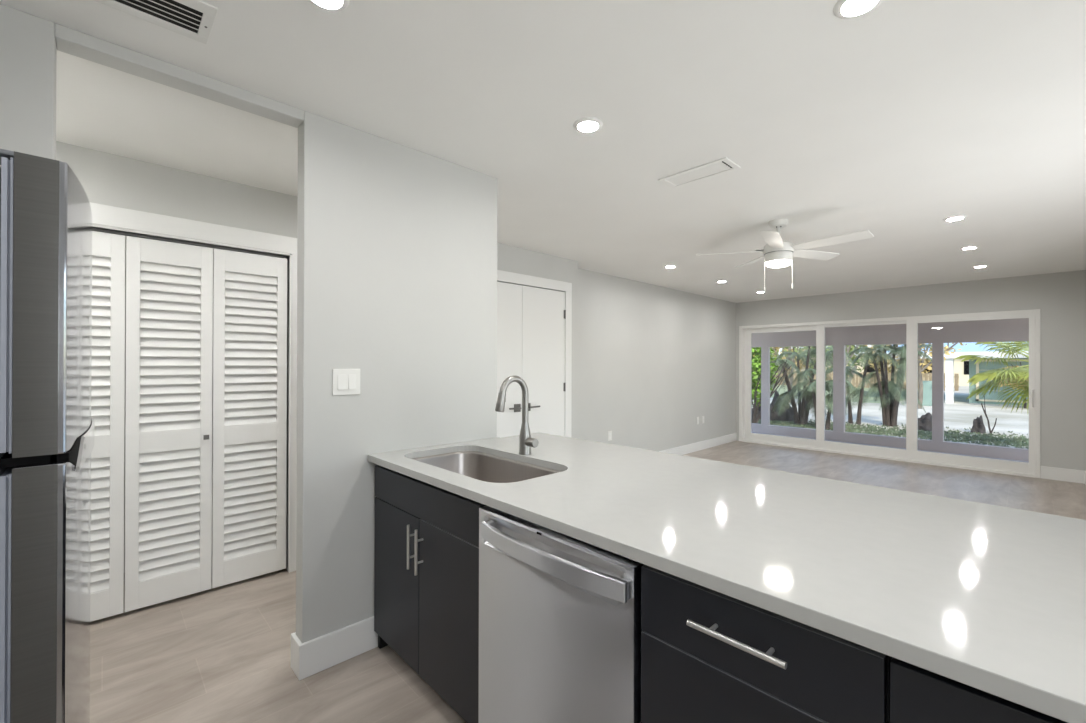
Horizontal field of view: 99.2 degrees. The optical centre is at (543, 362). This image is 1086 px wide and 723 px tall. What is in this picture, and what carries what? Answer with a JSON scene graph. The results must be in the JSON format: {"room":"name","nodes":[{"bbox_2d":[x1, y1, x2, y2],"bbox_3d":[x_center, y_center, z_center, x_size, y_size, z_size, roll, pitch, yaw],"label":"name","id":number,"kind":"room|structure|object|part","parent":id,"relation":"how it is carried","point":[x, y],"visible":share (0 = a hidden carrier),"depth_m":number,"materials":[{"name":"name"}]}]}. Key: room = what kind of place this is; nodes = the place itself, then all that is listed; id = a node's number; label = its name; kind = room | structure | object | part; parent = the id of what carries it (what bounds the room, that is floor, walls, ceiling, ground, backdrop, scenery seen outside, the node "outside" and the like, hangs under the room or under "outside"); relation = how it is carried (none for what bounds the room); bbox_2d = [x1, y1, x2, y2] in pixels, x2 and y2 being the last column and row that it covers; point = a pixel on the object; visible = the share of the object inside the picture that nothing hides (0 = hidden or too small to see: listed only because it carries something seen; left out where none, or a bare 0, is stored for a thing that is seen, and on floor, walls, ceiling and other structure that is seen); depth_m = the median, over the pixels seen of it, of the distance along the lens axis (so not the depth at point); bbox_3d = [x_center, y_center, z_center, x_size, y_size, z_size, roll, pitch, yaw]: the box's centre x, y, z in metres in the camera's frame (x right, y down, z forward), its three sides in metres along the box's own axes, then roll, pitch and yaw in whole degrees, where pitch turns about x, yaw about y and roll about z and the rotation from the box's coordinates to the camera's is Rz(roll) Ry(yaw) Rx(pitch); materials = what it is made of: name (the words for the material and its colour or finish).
{"room":"kitchen","nodes":[
{"label":"kitchen","id":0,"kind":"room"},
{"bbox_2d":[0,4,496,679],"bbox_3d":[-1.706,0.129,1.411,3.874,2.440,0.126,0,0,-44],"label":"wall","id":1,"kind":"structure","parent":0,"point":[397,243],"depth_m":2.14,"materials":[{"name":"paint"}]},
{"bbox_2d":[332,369,359,394],"bbox_3d":[-0.896,0.088,2.107,0.124,0.118,0.013,0,0,-44],"label":"light switch","id":2,"kind":"object","parent":1,"relation":"attached to","point":[344,381],"visible":1,"depth_m":2.10,"materials":[{"name":"white plastic"}]},
{"bbox_2d":[56,141,577,566],"bbox_3d":[-1.974,0.132,3.195,5.945,2.440,0.750,0,0,-44],"label":"wall","id":3,"kind":"structure","parent":0,"point":[108,179],"depth_m":2.71,"materials":[{"name":"paint"}]},
{"bbox_2d":[90,228,286,621],"bbox_3d":[-2.230,0.317,2.462,1.554,2.021,0.069,0,0,-44],"label":"door","id":4,"kind":"structure","parent":3,"relation":"in","point":[200,391],"depth_m":2.64,"materials":[{"name":"white wood"}]},
{"bbox_3d":[-2.372,0.325,2.334,0.379,2.004,0.032,0,0,-44],"label":"panel","id":5,"kind":"part","parent":4,"relation":"part of","materials":[{"name":"white paint"}]},
{"bbox_3d":[-2.095,0.326,2.598,0.379,2.004,0.032,0,0,-44],"label":"panel","id":6,"kind":"part","parent":4,"relation":"part of","materials":[{"name":"white paint"}]},
{"bbox_3d":[-1.813,0.328,2.866,0.393,2.004,0.032,0,0,-44],"label":"panel","id":7,"kind":"part","parent":4,"relation":"part of","materials":[{"name":"white paint"}]},
{"bbox_2d":[90,202,296,571],"bbox_3d":[-2.243,0.268,2.478,1.758,2.163,0.118,0,0,-44],"label":"door frame","id":8,"kind":"structure","parent":3,"relation":"attached to","point":[107,217],"depth_m":2.85,"materials":[{"name":"white paint"}]},
{"bbox_2d":[497,281,565,437],"bbox_3d":[-0.200,0.310,4.351,1.181,2.080,0.100,0,0,-44],"label":"door","id":9,"kind":"structure","parent":3,"relation":"in","point":[530,320],"depth_m":4.44,"materials":[{"name":"white paint"}]},
{"bbox_2d":[497,270,571,436],"bbox_3d":[-0.200,0.264,4.353,1.353,2.192,0.018,0,0,-44],"label":"door frame","id":10,"kind":"structure","parent":3,"relation":"attached to","point":[504,276],"depth_m":4.76,"materials":[{"name":"white paint"}]},
{"bbox_2d":[0,0,1085,302],"bbox_3d":[1.359,-1.149,3.018,10.520,0.140,5.700,0,0,-44],"label":"ceiling","id":11,"kind":"structure","parent":0,"point":[895,120],"depth_m":2.01,"materials":[{"name":"paint"}]},
{"bbox_2d":[93,0,217,43],"bbox_3d":[-1.297,-1.086,1.282,0.620,0.008,0.217,0,0,-44],"label":"ceiling vent","id":12,"kind":"object","parent":11,"relation":"in","point":[193,19],"visible":1,"depth_m":1.44,"materials":[{"name":"white plastic"}]},
{"bbox_2d":[308,0,349,11],"bbox_3d":[-0.642,-1.085,1.362,0.134,0.011,0.134,0,0,-44],"label":"recessed light","id":13,"kind":"object","parent":11,"relation":"in","point":[329,5],"visible":1,"depth_m":1.40,"materials":[{"name":"white plastic"}]},
{"bbox_2d":[316,0,341,5],"bbox_3d":[-0.642,-1.088,1.362,0.094,0.002,0.094,0,0,-44],"label":"diffuser","id":14,"kind":"object","parent":13,"relation":"attached to","point":[318,2],"depth_m":1.39,"materials":[{"name":"white"}]},
{"bbox_2d":[573,117,602,132],"bbox_3d":[0.205,-1.081,2.106,0.134,0.011,0.134,0,0,-44],"label":"recessed light","id":15,"kind":"object","parent":11,"relation":"in","point":[587,124],"visible":1,"depth_m":2.10,"materials":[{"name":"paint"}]},
{"bbox_2d":[578,122,597,129],"bbox_3d":[0.205,-1.084,2.106,0.094,0.002,0.094,0,0,-44],"label":"diffuser","id":16,"kind":"object","parent":15,"relation":"attached to","point":[581,125],"depth_m":2.11,"materials":[{"name":"white"}]},
{"bbox_2d":[664,265,675,267],"bbox_3d":[1.417,-1.070,5.146,0.134,0.011,0.134,0,0,-44],"label":"recessed light","id":17,"kind":"object","parent":11,"relation":"in","point":[667,266],"visible":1,"depth_m":5.15,"materials":[{"name":"white"}]},
{"bbox_2d":[658,157,740,187],"bbox_3d":[0.884,-1.077,2.635,0.180,0.007,0.410,0,0,-44],"label":"ceiling vent","id":18,"kind":"object","parent":11,"relation":"in","point":[723,165],"visible":1,"depth_m":2.62,"materials":[{"name":"metal"}]},
{"bbox_2d":[696,219,873,291],"bbox_3d":[1.810,-0.809,3.486,1.162,0.535,1.134,0,0,-44],"label":"ceiling fan","id":19,"kind":"object","parent":11,"relation":"hanging from","point":[778,252],"visible":1,"depth_m":3.43,"materials":[{"name":"white painted metal"},{"name":"white blades"},{"name":"frosted glass"}]},
{"bbox_3d":[1.451,-0.855,3.607,0.495,0.033,0.120,0,0,14],"label":"blade","id":20,"kind":"part","parent":19,"relation":"part of","materials":[{"name":"white"}]},
{"bbox_3d":[1.772,-0.854,3.869,0.120,0.033,0.495,0,0,-4],"label":"blade","id":21,"kind":"part","parent":19,"relation":"part of","materials":[{"name":"white"}]},
{"bbox_3d":[1.687,-0.674,3.520,0.009,0.265,0.009,0,0,-44],"label":"pull chain","id":22,"kind":"part","parent":19,"relation":"part of","materials":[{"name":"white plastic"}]},
{"bbox_3d":[1.602,-0.856,3.221,0.120,0.033,0.495,0,0,32],"label":"blade","id":23,"kind":"part","parent":19,"relation":"part of","materials":[{"name":"white"}]},
{"bbox_3d":[1.792,-0.747,3.517,0.176,0.034,0.176,0,0,-44],"label":"lamp shade","id":24,"kind":"part","parent":19,"relation":"part of","materials":[{"name":"white glass"}]},
{"bbox_3d":[2.121,-0.853,3.646,0.495,0.033,0.120,0,0,-22],"label":"blade","id":25,"kind":"part","parent":19,"relation":"part of","materials":[{"name":"white"}]},
{"bbox_3d":[2.016,-0.855,3.245,0.120,0.033,0.495,0,0,-40],"label":"blade","id":26,"kind":"part","parent":19,"relation":"part of","materials":[{"name":"white"}]},
{"bbox_2d":[833,0,882,18],"bbox_3d":[0.950,-1.080,1.387,0.134,0.011,0.134,0,0,-44],"label":"recessed light","id":27,"kind":"object","parent":11,"relation":"in","point":[843,9],"visible":1,"depth_m":1.41,"materials":[{"name":"white"}]},
{"bbox_2d":[841,0,875,13],"bbox_3d":[0.950,-1.083,1.387,0.094,0.002,0.094,0,0,-44],"label":"diffuser","id":28,"kind":"object","parent":27,"relation":"attached to","point":[847,6],"depth_m":1.40,"materials":[{"name":"white"}]},
{"bbox_2d":[943,215,966,220],"bbox_3d":[3.055,-1.069,3.425,0.134,0.011,0.134,0,0,-44],"label":"recessed light","id":29,"kind":"object","parent":11,"relation":"in","point":[959,217],"visible":1,"depth_m":3.42,"materials":[{"name":"white"}]},
{"bbox_2d":[960,246,978,249],"bbox_3d":[3.950,-1.065,4.283,0.134,0.011,0.134,0,0,-44],"label":"recessed light","id":30,"kind":"object","parent":11,"relation":"in","point":[967,247],"visible":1,"depth_m":4.28,"materials":[{"name":"white"}]},
{"bbox_2d":[972,265,988,267],"bbox_3d":[4.821,-1.060,5.094,0.134,0.011,0.134,0,0,-44],"label":"recessed light","id":31,"kind":"object","parent":11,"relation":"in","point":[979,266],"visible":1,"depth_m":5.09,"materials":[{"name":"white"}]},
{"bbox_2d":[90,441,1085,722],"bbox_3d":[1.315,1.421,2.977,10.420,0.120,5.700,0,0,-44],"label":"floor","id":32,"kind":"structure","parent":0,"point":[222,654],"depth_m":2.15,"materials":[{"name":"beige wood"}]},
{"bbox_2d":[0,149,94,722],"bbox_3d":[-1.303,0.502,0.761,0.806,1.692,0.701,0,0,-44],"label":"refrigerator","id":33,"kind":"object","parent":32,"relation":"on","point":[47,426],"visible":1,"depth_m":0.75,"materials":[{"name":"silver metal"}]},
{"bbox_3d":[-1.060,0.158,0.987,0.062,0.014,0.668,0,0,-44],"label":"door gap trim","id":34,"kind":"part","parent":33,"relation":"part of","materials":[{"name":"black plastic"}]},
{"bbox_3d":[-1.046,0.723,1.006,0.084,1.114,0.700,0,0,-44],"label":"fridge door","id":35,"kind":"part","parent":33,"relation":"part of","materials":[{"name":"silver metal"}]},
{"bbox_3d":[-1.044,-0.091,1.008,0.084,0.484,0.700,0,0,-44],"label":"freezer door","id":36,"kind":"part","parent":33,"relation":"part of","materials":[{"name":"silver metal"}]},
{"bbox_3d":[-0.997,0.164,1.013,0.017,0.055,0.513,0,0,-43],"label":"handle","id":37,"kind":"part","parent":33,"relation":"part of","materials":[{"name":"silver metal"}]},
{"bbox_2d":[374,465,486,722],"bbox_3d":[-0.276,0.911,2.094,0.706,0.886,0.851,0,0,-44],"label":"base cabinet","id":38,"kind":"object","parent":32,"relation":"on","point":[426,552],"visible":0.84,"depth_m":1.82,"materials":[{"name":"black wood"}]},
{"bbox_3d":[-0.645,0.951,2.035,0.019,0.631,0.424,0,0,-44],"label":"door","id":39,"kind":"part","parent":38,"relation":"part of","materials":[{"name":"grey laminate"}]},
{"bbox_3d":[-0.539,0.749,1.886,0.037,0.178,0.012,0,0,-44],"label":"handle","id":40,"kind":"part","parent":38,"relation":"part of","materials":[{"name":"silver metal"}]},
{"bbox_3d":[-0.495,0.752,1.840,0.037,0.178,0.012,0,0,-44],"label":"handle","id":41,"kind":"part","parent":38,"relation":"part of","materials":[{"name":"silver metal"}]},
{"bbox_3d":[-0.497,0.559,1.883,0.019,0.144,0.848,0,0,-44],"label":"false drawer","id":42,"kind":"part","parent":38,"relation":"part of","materials":[{"name":"grey laminate"}]},
{"bbox_3d":[-0.351,0.951,1.727,0.019,0.631,0.421,0,0,-44],"label":"door","id":43,"kind":"part","parent":38,"relation":"part of","materials":[{"name":"grey laminate"}]},
{"bbox_2d":[368,432,1085,722],"bbox_3d":[0.785,0.452,1.267,1.080,0.032,3.548,0,0,-44],"label":"countertop","id":44,"kind":"structure","parent":38,"relation":"on","point":[991,599],"depth_m":1.09,"materials":[{"name":"white stone"}]},
{"bbox_2d":[413,451,561,482],"bbox_3d":[-0.275,0.581,2.051,0.457,0.228,0.820,0,0,-44],"label":"sink","id":45,"kind":"object","parent":44,"relation":"in","point":[481,466],"visible":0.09,"depth_m":2.33,"materials":[{"name":"metal"}]},
{"bbox_2d":[495,375,538,454],"bbox_3d":[-0.124,0.247,2.143,0.206,0.375,0.104,0,0,-44],"label":"faucet","id":46,"kind":"object","parent":44,"relation":"on","point":[526,442],"visible":1,"depth_m":2.18,"materials":[{"name":"silver metal"}]},
{"bbox_3d":[-0.136,0.182,2.163,0.168,0.245,0.030,0,0,-44],"label":"spout","id":47,"kind":"part","parent":46,"relation":"part of","materials":[{"name":"silver metal"}]},
{"bbox_3d":[-0.056,0.375,2.177,0.043,0.043,0.059,0,0,-44],"label":"handle","id":48,"kind":"part","parent":46,"relation":"part of","materials":[{"name":"silver metal"}]},
{"bbox_2d":[478,506,644,722],"bbox_3d":[0.209,0.920,1.522,0.692,0.870,0.624,0,0,-44],"label":"dishwasher","id":49,"kind":"object","parent":32,"relation":"on","point":[560,630],"visible":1,"depth_m":1.28,"materials":[{"name":"silver metal"}]},
{"bbox_3d":[-0.010,0.539,1.280,0.038,0.052,0.568,0,0,-44],"label":"handle","id":50,"kind":"part","parent":49,"relation":"part of","materials":[{"name":"silver metal"}]},
{"bbox_2d":[641,565,890,722],"bbox_3d":[0.624,0.912,1.147,0.708,0.886,0.480,0,0,-44],"label":"base cabinet","id":51,"kind":"object","parent":32,"relation":"on","point":[708,655],"visible":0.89,"depth_m":0.93,"materials":[{"name":"black wood"}]},
{"bbox_3d":[0.403,0.797,0.936,0.019,0.311,0.473,0,0,-44],"label":"drawer","id":52,"kind":"part","parent":51,"relation":"part of","materials":[{"name":"grey laminate"}]},
{"bbox_3d":[0.383,0.550,0.917,0.039,0.012,0.194,0,0,-44],"label":"handle","id":53,"kind":"part","parent":51,"relation":"part of","materials":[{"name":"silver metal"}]},
{"bbox_2d":[890,657,1066,722],"bbox_3d":[1.073,0.912,0.703,0.670,0.886,0.778,0,0,-44],"label":"base cabinet","id":54,"kind":"object","parent":32,"relation":"on","point":[917,694],"visible":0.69,"depth_m":0.71,"materials":[{"name":"black wood"}]},
{"bbox_2d":[577,268,735,450],"bbox_3d":[1.708,0.151,6.684,4.590,2.440,0.270,0,0,-44],"label":"wall","id":55,"kind":"structure","parent":0,"point":[653,360],"depth_m":6.32,"materials":[{"name":"paint"}]},
{"bbox_2d":[608,431,611,440],"bbox_3d":[0.819,0.896,5.662,0.072,0.116,0.010,0,0,-44],"label":"outlet","id":56,"kind":"object","parent":55,"relation":"attached to","point":[609,432],"visible":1,"depth_m":5.65,"materials":[{"name":"white plastic"}]},
{"bbox_2d":[659,433,736,454],"bbox_3d":[1.819,1.303,6.626,4.460,0.135,0.016,0,0,-44],"label":"baseboard","id":57,"kind":"structure","parent":55,"relation":"attached to","point":[685,449],"depth_m":7.27,"materials":[{"name":"white paint"}]},
{"bbox_2d":[752,318,1028,460],"bbox_3d":[5.768,0.215,7.973,0.110,2.660,6.800,0,0,-44],"label":"wall","id":58,"kind":"structure","parent":0,"point":[999,330],"depth_m":7.75,"materials":[{"name":"beige paint"}]},
{"bbox_2d":[752,432,1028,462],"bbox_3d":[5.279,1.478,7.508,1.490,0.130,6.800,0,0,-44],"label":"floor","id":59,"kind":"structure","parent":0,"point":[752,432],"depth_m":7.71,"materials":[{"name":"paint"}]},
{"bbox_2d":[736,270,1085,477],"bbox_3d":[5.071,0.160,6.551,0.140,2.440,5.700,0,0,-44],"label":"wall","id":60,"kind":"structure","parent":0,"point":[1060,297],"depth_m":5.57,"materials":[{"name":"paint"}]},
{"bbox_2d":[739,309,1039,477],"bbox_3d":[4.739,0.369,6.868,0.183,2.022,3.613,0,0,-44],"label":"door","id":61,"kind":"structure","parent":60,"relation":"in","point":[911,454],"depth_m":6.43,"materials":[{"name":"white plastic"}]},
{"bbox_3d":[3.565,0.429,8.103,0.052,0.250,0.037,0,0,-44],"label":"handle","id":62,"kind":"part","parent":61,"relation":"part of","materials":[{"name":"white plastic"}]},
{"bbox_3d":[3.997,0.362,7.710,0.032,1.935,1.250,0,0,-44],"label":"sash","id":63,"kind":"part","parent":61,"relation":"part of","materials":[{"name":"white plastic"}]},
{"bbox_3d":[4.760,0.362,6.859,0.032,1.935,1.255,0,0,-44],"label":"sash","id":64,"kind":"part","parent":61,"relation":"part of","materials":[{"name":"white plastic"}]},
{"bbox_3d":[5.512,0.363,6.019,0.032,1.935,1.234,0,0,-44],"label":"sash","id":65,"kind":"part","parent":61,"relation":"part of","materials":[{"name":"white plastic"}]},
{"bbox_3d":[5.892,0.430,5.560,0.052,0.250,0.037,0,0,-44],"label":"handle","id":66,"kind":"part","parent":61,"relation":"part of","materials":[{"name":"white plastic"}]},
{"bbox_3d":[2.853,0.142,1.295,10.320,2.440,1.142,0,0,-44],"label":"wall","id":67,"kind":"structure","parent":0,"visible":0},
{"bbox_2d":[1041,466,1085,484],"bbox_3d":[5.152,1.302,4.518,2.536,0.148,0.358,0,0,-44],"label":"baseboard","id":68,"kind":"structure","parent":67,"relation":"attached to","point":[1052,473],"depth_m":5.38,"materials":[{"name":"white paint"}]},
{"label":"outside","id":69,"kind":"structure","parent":0,"visible":0},
{"bbox_2d":[752,375,1028,448],"bbox_3d":[30.048,2.184,42.395,118.000,0.300,100.000,0,0,-44],"label":"ground","id":70,"kind":"structure","parent":69,"point":[960,414],"depth_m":16.83,"materials":[{"name":"grey concrete"}]},
{"bbox_2d":[752,406,760,418],"bbox_3d":[7.378,1.663,15.766,0.895,0.690,0.920,0,0,-3],"label":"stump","id":71,"kind":"object","parent":70,"relation":"on","point":[759,410],"visible":0.02,"depth_m":15.45,"materials":[{"name":"grey"}]},
{"bbox_2d":[752,347,791,422],"bbox_3d":[6.138,0.453,13.296,1.694,2.928,1.380,0,0,34],"label":"bush","id":72,"kind":"object","parent":70,"relation":"on","point":[756,359],"visible":0.3,"depth_m":13.07,"materials":[{"name":"green plant"}]},
{"bbox_2d":[752,347,809,373],"bbox_3d":[22.017,-1.196,43.732,4.588,6.447,6.149,0,0,-44],"label":"tree","id":73,"kind":"object","parent":70,"relation":"on","point":[775,348],"visible":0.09,"depth_m":42.77,"materials":[{"name":"green plant"}]},
{"bbox_2d":[770,390,793,421],"bbox_3d":[7.906,1.462,15.340,0.939,1.092,0.945,0,0,-44],"label":"boulder","id":74,"kind":"object","parent":70,"relation":"on","point":[787,416],"visible":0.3,"depth_m":15.14,"materials":[{"name":"grey stone"}]},
{"bbox_2d":[770,346,825,402],"bbox_3d":[11.947,-0.844,22.381,4.141,5.582,3.995,0,0,-44],"label":"tree","id":75,"kind":"object","parent":70,"relation":"on","point":[772,348],"visible":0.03,"depth_m":22.18,"materials":[{"name":"green plant"}]},
{"bbox_2d":[770,346,857,424],"bbox_3d":[8.012,0.527,14.275,2.660,2.783,2.653,0,0,5],"label":"palm","id":76,"kind":"object","parent":70,"relation":"on","point":[800,416],"visible":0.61,"depth_m":14.11,"materials":[{"name":"green plant"}]},
{"bbox_2d":[790,368,856,429],"bbox_3d":[7.937,1.033,13.171,1.514,1.753,1.624,0,0,0],"label":"palm","id":77,"kind":"object","parent":70,"relation":"on","point":[829,384],"visible":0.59,"depth_m":13.14,"materials":[{"name":"green plant"}]},
{"bbox_2d":[759,384,905,402],"bbox_3d":[4.206,1.977,48.520,19.000,0.032,55.500,0,0,-44],"label":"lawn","id":78,"kind":"structure","parent":70,"relation":"on","point":[873,399],"depth_m":28.51,"materials":[{"name":"green plant"}]},
{"bbox_2d":[753,371,958,390],"bbox_3d":[22.105,1.367,40.635,0.060,1.280,21.600,0,0,-44],"label":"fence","id":79,"kind":"object","parent":78,"relation":"on","point":[925,376],"visible":0.12,"depth_m":36.67,"materials":[{"name":"grey"}]},
{"bbox_2d":[866,345,931,382],"bbox_3d":[28.420,-1.179,36.739,3.935,6.391,5.310,0,0,-44],"label":"tree","id":80,"kind":"object","parent":78,"relation":"on","point":[929,367],"visible":0.05,"depth_m":36.91,"materials":[{"name":"green plant"}]},
{"bbox_2d":[799,345,867,379],"bbox_3d":[27.658,-1.673,43.599,5.060,7.406,6.630,0,0,-44],"label":"tree","id":81,"kind":"object","parent":70,"relation":"on","point":[852,346],"visible":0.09,"depth_m":42.55,"materials":[{"name":"green plant"}]},
{"bbox_2d":[801,345,873,397],"bbox_3d":[11.869,-0.533,18.555,4.601,4.945,3.572,0,0,-44],"label":"tree","id":82,"kind":"object","parent":70,"relation":"on","point":[849,347],"visible":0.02,"depth_m":18.46,"materials":[{"name":"green plant"}]},
{"bbox_2d":[825,347,899,424],"bbox_3d":[9.836,0.722,14.336,1.453,2.389,2.022,0,0,-10],"label":"palm","id":83,"kind":"object","parent":70,"relation":"on","point":[850,393],"visible":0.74,"depth_m":14.27,"materials":[{"name":"green plant"}]},
{"bbox_2d":[778,345,968,385],"bbox_3d":[34.471,-0.137,49.364,7.200,4.400,22.200,0,0,-44],"label":"house","id":84,"kind":"structure","parent":70,"relation":"on","point":[961,368],"depth_m":41.86,"materials":[{"name":"beige paint"}]},
{"bbox_2d":[757,416,1028,448],"bbox_3d":[9.071,1.877,13.127,11.736,0.060,5.921,0,0,43],"label":"grass patch","id":85,"kind":"structure","parent":70,"relation":"on","point":[983,439],"depth_m":12.23,"materials":[{"name":"green plant"}]},
{"bbox_2d":[848,344,946,426],"bbox_3d":[10.529,0.499,13.854,2.252,2.842,2.288,0,0,-44],"label":"palm","id":86,"kind":"object","parent":70,"relation":"on","point":[886,389],"visible":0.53,"depth_m":13.83,"materials":[{"name":"green plant"}]},
{"bbox_2d":[874,343,966,408],"bbox_3d":[15.770,-0.514,19.284,4.398,4.935,3.853,0,0,-44],"label":"tree","id":87,"kind":"object","parent":70,"relation":"on","point":[947,348],"visible":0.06,"depth_m":19.46,"materials":[{"name":"green plant"}]},
{"bbox_2d":[918,412,931,431],"bbox_3d":[10.879,1.714,13.151,0.701,0.596,0.687,0,0,15],"label":"stump","id":88,"kind":"object","parent":70,"relation":"on","point":[925,421],"visible":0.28,"depth_m":13.03,"materials":[{"name":"grey stone"}]},
{"bbox_2d":[922,381,931,405],"bbox_3d":[17.506,1.389,21.054,0.400,1.120,0.470,0,0,-44],"label":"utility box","id":89,"kind":"object","parent":70,"relation":"on","point":[927,385],"visible":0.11,"depth_m":20.89,"materials":[{"name":"teal"}]},
{"bbox_2d":[886,342,1028,404],"bbox_3d":[26.438,0.006,21.430,8.950,3.940,15.800,0,0,-44],"label":"house","id":90,"kind":"structure","parent":70,"relation":"on","point":[970,348],"depth_m":22.12,"materials":[{"name":"grey"}]},
{"bbox_3d":[22.526,0.843,20.641,0.060,2.000,4.650,0,0,-44],"label":"garage door frame","id":91,"kind":"part","parent":90,"relation":"part of","materials":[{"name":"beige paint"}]},
{"bbox_2d":[970,415,985,433],"bbox_3d":[11.876,1.720,12.611,0.299,0.588,0.307,0,0,-44],"label":"stump","id":92,"kind":"object","parent":70,"relation":"on","point":[978,425],"visible":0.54,"depth_m":12.55,"materials":[{"name":"grey stone"}]},
{"bbox_2d":[981,396,996,432],"bbox_3d":[12.018,1.414,12.454,0.178,1.011,0.312,0,0,-44],"label":"sapling","id":93,"kind":"object","parent":70,"relation":"on","point":[990,430],"visible":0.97,"depth_m":12.46,"materials":[{"name":"green plant"}]},
{"bbox_2d":[954,341,1028,414],"bbox_3d":[10.014,0.632,9.256,2.782,2.541,2.730,0,0,-44],"label":"fan palm","id":94,"kind":"object","parent":70,"relation":"on","point":[996,375],"visible":0.35,"depth_m":9.34,"materials":[{"name":"green plant"}]},
{"bbox_2d":[992,362,1028,407],"bbox_3d":[20.616,0.962,19.747,1.218,1.989,2.379,0,0,-44],"label":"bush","id":95,"kind":"object","parent":70,"relation":"on","point":[1025,404],"visible":0.07,"depth_m":19.90,"materials":[{"name":"green plant"}]}
]}

